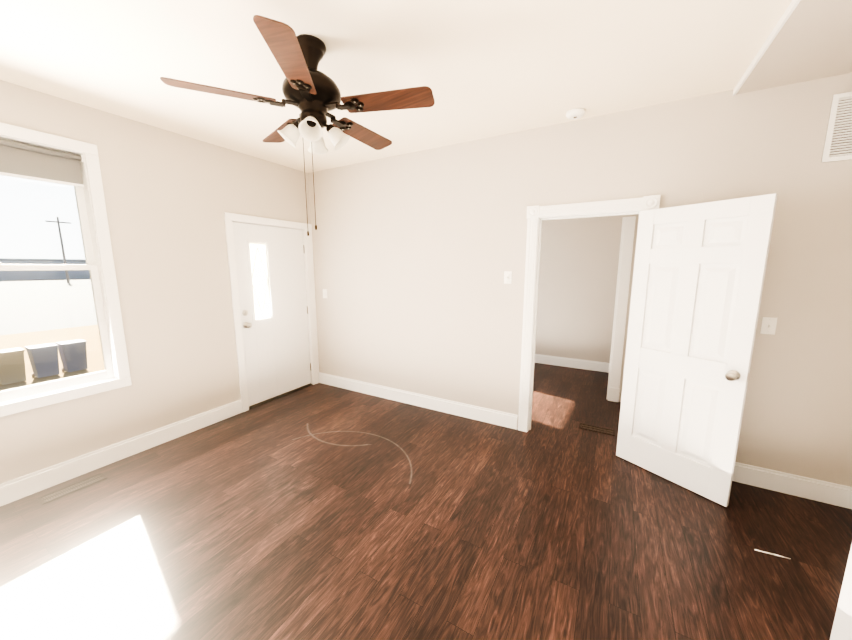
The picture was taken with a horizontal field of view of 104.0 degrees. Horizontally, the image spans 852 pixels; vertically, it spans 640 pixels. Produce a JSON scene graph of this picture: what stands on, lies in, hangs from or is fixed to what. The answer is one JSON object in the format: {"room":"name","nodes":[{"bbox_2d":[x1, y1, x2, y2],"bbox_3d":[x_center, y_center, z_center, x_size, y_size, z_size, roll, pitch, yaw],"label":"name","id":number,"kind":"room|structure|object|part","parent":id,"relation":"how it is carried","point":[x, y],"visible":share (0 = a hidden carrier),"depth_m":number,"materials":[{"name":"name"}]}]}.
{"room":"empty living room","nodes":[
{"label":"empty living room","id":0,"kind":"room"},
{"bbox_2d":[0,80,310,483],"bbox_3d":[-1.890,-0.405,3.862,0.180,2.740,6.520,5,10,29],"label":"wall","id":1,"kind":"structure","parent":0,"point":[170,197],"depth_m":2.90,"materials":[{"name":"paint"}]},
{"bbox_2d":[0,122,131,416],"bbox_3d":[-2.819,-0.309,2.181,0.214,1.872,1.152,5,10,29],"label":"window","id":2,"kind":"structure","parent":1,"relation":"in","point":[97,215],"depth_m":2.51,"materials":[{"name":"paint"}]},
{"bbox_2d":[0,139,83,186],"bbox_3d":[-2.777,-1.033,2.042,0.041,0.228,0.988,5,10,29],"label":"window shade","id":3,"kind":"object","parent":2,"relation":"attached to","point":[24,161],"visible":1,"depth_m":2.28,"materials":[{"name":"fabric"}]},
{"bbox_3d":[-2.832,-0.310,2.188,0.075,1.710,0.990,5,10,29],"label":"window sash","id":4,"kind":"part","parent":2,"relation":"part of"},
{"bbox_2d":[0,399,242,506],"bbox_3d":[-2.678,1.124,2.497,0.016,0.150,2.678,5,10,29],"label":"baseboard","id":5,"kind":"structure","parent":1,"relation":"attached to","point":[13,490],"depth_m":2.67,"materials":[{"name":"paint"}]},
{"bbox_2d":[224,212,318,411],"bbox_3d":[-1.822,-0.113,4.007,0.202,2.117,1.101,5,10,29],"label":"door frame","id":6,"kind":"structure","parent":1,"relation":"attached to","point":[230,219],"depth_m":3.68,"materials":[{"name":"paint"}]},
{"bbox_2d":[233,222,310,405],"bbox_3d":[-1.767,-0.078,3.963,0.125,2.010,0.908,5,10,29],"label":"entry door","id":7,"kind":"structure","parent":1,"relation":"in","point":[270,264],"depth_m":3.91,"materials":[{"name":"paint"}]},
{"bbox_2d":[249,383,311,408],"bbox_3d":[-1.841,0.923,4.162,0.180,0.022,0.910,5,10,29],"label":"threshold","id":8,"kind":"object","parent":1,"relation":"attached to","point":[276,397],"depth_m":4.07,"materials":[{"name":"metal"}]},
{"bbox_2d":[0,0,851,172],"bbox_3d":[0.742,-1.555,2.168,6.230,0.135,6.520,5,10,29],"label":"ceiling","id":9,"kind":"structure","parent":0,"point":[482,69],"depth_m":1.87,"materials":[{"name":"paint"}]},
{"bbox_2d":[160,15,434,235],"bbox_3d":[-0.590,-0.976,1.883,1.290,0.990,1.230,5,10,29],"label":"ceiling fan","id":10,"kind":"object","parent":9,"relation":"hanging from","point":[311,92],"visible":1,"depth_m":1.72,"materials":[{"name":"brown wood"}]},
{"bbox_2d":[566,108,584,119],"bbox_3d":[1.137,-1.561,2.534,0.136,0.039,0.136,5,10,29],"label":"smoke detector","id":11,"kind":"object","parent":9,"relation":"attached to","point":[574,113],"visible":1,"depth_m":2.50,"materials":[{"name":"plastic"}]},
{"bbox_2d":[0,363,851,639],"bbox_3d":[0.742,1.232,2.612,6.230,0.100,6.520,5,10,29],"label":"floor","id":12,"kind":"structure","parent":0,"point":[319,511],"depth_m":1.95,"materials":[{"name":"brown wood"}]},
{"bbox_2d":[37,473,106,504],"bbox_3d":[-2.544,1.211,2.406,0.120,0.006,0.330,5,10,29],"label":"floor vent","id":13,"kind":"object","parent":12,"relation":"in","point":[64,491],"visible":1,"depth_m":2.39,"materials":[{"name":"metal"}]},
{"bbox_2d":[579,423,614,435],"bbox_3d":[1.676,1.073,3.270,0.310,0.006,0.115,5,10,29],"label":"floor vent","id":14,"kind":"object","parent":12,"relation":"in","point":[597,429],"visible":1,"depth_m":3.26,"materials":[{"name":"metal"}]},
{"bbox_2d":[754,549,790,558],"bbox_3d":[1.922,1.299,1.847,0.150,0.008,0.009,4,10,23],"label":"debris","id":15,"kind":"object","parent":12,"relation":"on","point":[771,553],"visible":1,"depth_m":1.85,"materials":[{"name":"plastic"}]},
{"bbox_2d":[308,73,851,486],"bbox_3d":[0.754,-0.301,3.211,5.070,2.740,0.120,5,10,29],"label":"wall","id":16,"kind":"structure","parent":0,"point":[416,255],"depth_m":2.74,"materials":[{"name":"paint"}]},
{"bbox_2d":[323,289,326,297],"bbox_3d":[-1.313,-0.340,4.307,0.072,0.116,0.024,5,10,29],"label":"light switch","id":17,"kind":"object","parent":16,"relation":"attached to","point":[324,293],"visible":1,"depth_m":4.31,"materials":[{"name":"plastic"}]},
{"bbox_2d":[319,372,517,429],"bbox_3d":[-0.295,0.896,3.925,2.735,0.150,0.016,5,10,29],"label":"baseboard","id":18,"kind":"structure","parent":16,"relation":"attached to","point":[496,417],"depth_m":3.75,"materials":[{"name":"paint"}]},
{"bbox_2d":[504,271,511,283],"bbox_3d":[0.762,-0.396,3.107,0.072,0.116,0.024,5,10,29],"label":"light switch","id":19,"kind":"object","parent":16,"relation":"attached to","point":[507,277],"visible":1,"depth_m":3.11,"materials":[{"name":"plastic"}]},
{"bbox_2d":[518,195,660,431],"bbox_3d":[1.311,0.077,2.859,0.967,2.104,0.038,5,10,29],"label":"door frame","id":20,"kind":"structure","parent":16,"relation":"attached to","point":[536,212],"depth_m":2.95,"materials":[{"name":"paint"}]},
{"bbox_2d":[616,193,777,506],"bbox_3d":[1.808,0.210,2.365,0.173,1.985,0.739,-6,11,-32],"label":"interior door","id":21,"kind":"structure","parent":16,"relation":"in","point":[698,279],"depth_m":2.29,"materials":[{"name":"paint"}]},
{"bbox_2d":[733,0,800,95],"bbox_3d":[1.113,-1.249,0.584,0.014,0.040,3.780,5,10,29],"label":"trim","id":22,"kind":"structure","parent":16,"relation":"attached to","point":[791,7],"depth_m":1.70,"materials":[{"name":"paint"}]},
{"bbox_2d":[760,317,776,334],"bbox_3d":[2.341,0.041,2.271,0.072,0.116,0.024,5,10,29],"label":"light switch","id":23,"kind":"object","parent":16,"relation":"attached to","point":[768,325],"visible":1,"depth_m":2.27,"materials":[{"name":"plastic"}]},
{"bbox_2d":[732,462,851,508],"bbox_3d":[2.280,1.126,2.483,1.245,0.150,0.016,5,10,29],"label":"baseboard","id":24,"kind":"structure","parent":16,"relation":"attached to","point":[808,488],"depth_m":2.32,"materials":[{"name":"paint"}]},
{"bbox_2d":[821,92,851,162],"bbox_3d":[2.608,-1.146,1.933,0.380,0.380,0.015,5,10,29],"label":"air vent","id":25,"kind":"object","parent":16,"relation":"in","point":[838,143],"visible":1,"depth_m":2.00,"materials":[{"name":"white metal"}]},
{"bbox_2d":[535,215,624,362],"bbox_3d":[1.437,-0.688,5.632,3.840,2.740,0.120,5,10,29],"label":"wall","id":26,"kind":"structure","parent":0,"point":[579,263],"depth_m":5.09,"materials":[{"name":"paint"}]},
{"bbox_2d":[535,354,609,372],"bbox_3d":[1.351,0.596,5.807,3.720,0.150,0.016,5,10,29],"label":"baseboard","id":27,"kind":"structure","parent":26,"relation":"attached to","point":[575,363],"depth_m":5.26,"materials":[{"name":"paint"}]},
{"bbox_2d":[610,214,638,401],"bbox_3d":[2.315,-0.392,3.778,0.220,2.740,0.120,5,10,29],"label":"wall","id":28,"kind":"structure","parent":0,"point":[629,299],"depth_m":3.75,"materials":[{"name":"paint"}]},
{"bbox_2d":[606,216,635,401],"bbox_3d":[2.249,-0.089,3.849,0.127,2.120,0.148,5,10,29],"label":"door frame","id":29,"kind":"structure","parent":28,"relation":"attached to","point":[623,281],"depth_m":3.79,"materials":[{"name":"paint"}]},
{"bbox_3d":[2.141,0.398,0.734,0.144,2.140,1.010,5,10,29],"label":"trim","id":30,"kind":"structure","parent":0,"visible":0},
{"bbox_2d":[830,544,851,639],"bbox_3d":[1.786,0.447,0.828,0.104,2.000,0.811,-3,9,-16],"label":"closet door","id":31,"kind":"structure","parent":30,"relation":"attached to","point":[842,627],"depth_m":1.29,"materials":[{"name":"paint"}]},
{"label":"outside","id":32,"kind":"structure","parent":0,"visible":0},
{"bbox_2d":[0,279,97,334],"bbox_3d":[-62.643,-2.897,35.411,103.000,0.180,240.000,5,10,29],"label":"ground","id":33,"kind":"structure","parent":32,"point":[8,291],"depth_m":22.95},
{"bbox_2d":[0,258,89,280],"bbox_3d":[-83.842,-11.026,72.259,11.833,4.224,15.515,5,10,29],"label":"building","id":34,"kind":"structure","parent":33,"relation":"on","point":[34,275],"depth_m":68.59,"materials":[{"name":"grey"}]},
{"bbox_2d":[45,217,69,282],"bbox_3d":[-58.929,-11.299,54.055,0.320,10.500,2.800,5,10,29],"label":"pole","id":35,"kind":"object","parent":33,"relation":"on","point":[63,254],"depth_m":53.89,"materials":[{"name":"brown wood"}]},
{"bbox_2d":[0,325,104,390],"bbox_3d":[2.606,2.920,-1.110,47.000,0.200,120.000,5,10,29],"label":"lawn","id":36,"kind":"structure","parent":32,"point":[27,341],"depth_m":11.48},
{"bbox_2d":[0,347,25,384],"bbox_3d":[-9.419,1.056,7.531,0.477,0.753,0.450,5,10,29],"label":"bin","id":37,"kind":"object","parent":36,"relation":"on","point":[18,363],"depth_m":7.44,"materials":[{"name":"brown plastic"}]},
{"bbox_2d":[25,343,63,377],"bbox_3d":[-9.158,0.983,7.987,0.477,0.753,0.450,5,10,29],"label":"bin","id":38,"kind":"object","parent":36,"relation":"on","point":[49,356],"depth_m":7.88,"materials":[{"name":"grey plastic"}]},
{"bbox_2d":[55,339,87,371],"bbox_3d":[-8.911,0.915,8.416,0.477,0.753,0.450,5,10,29],"label":"bin","id":39,"kind":"object","parent":36,"relation":"on","point":[62,345],"depth_m":8.29,"materials":[{"name":"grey plastic"}]}
]}

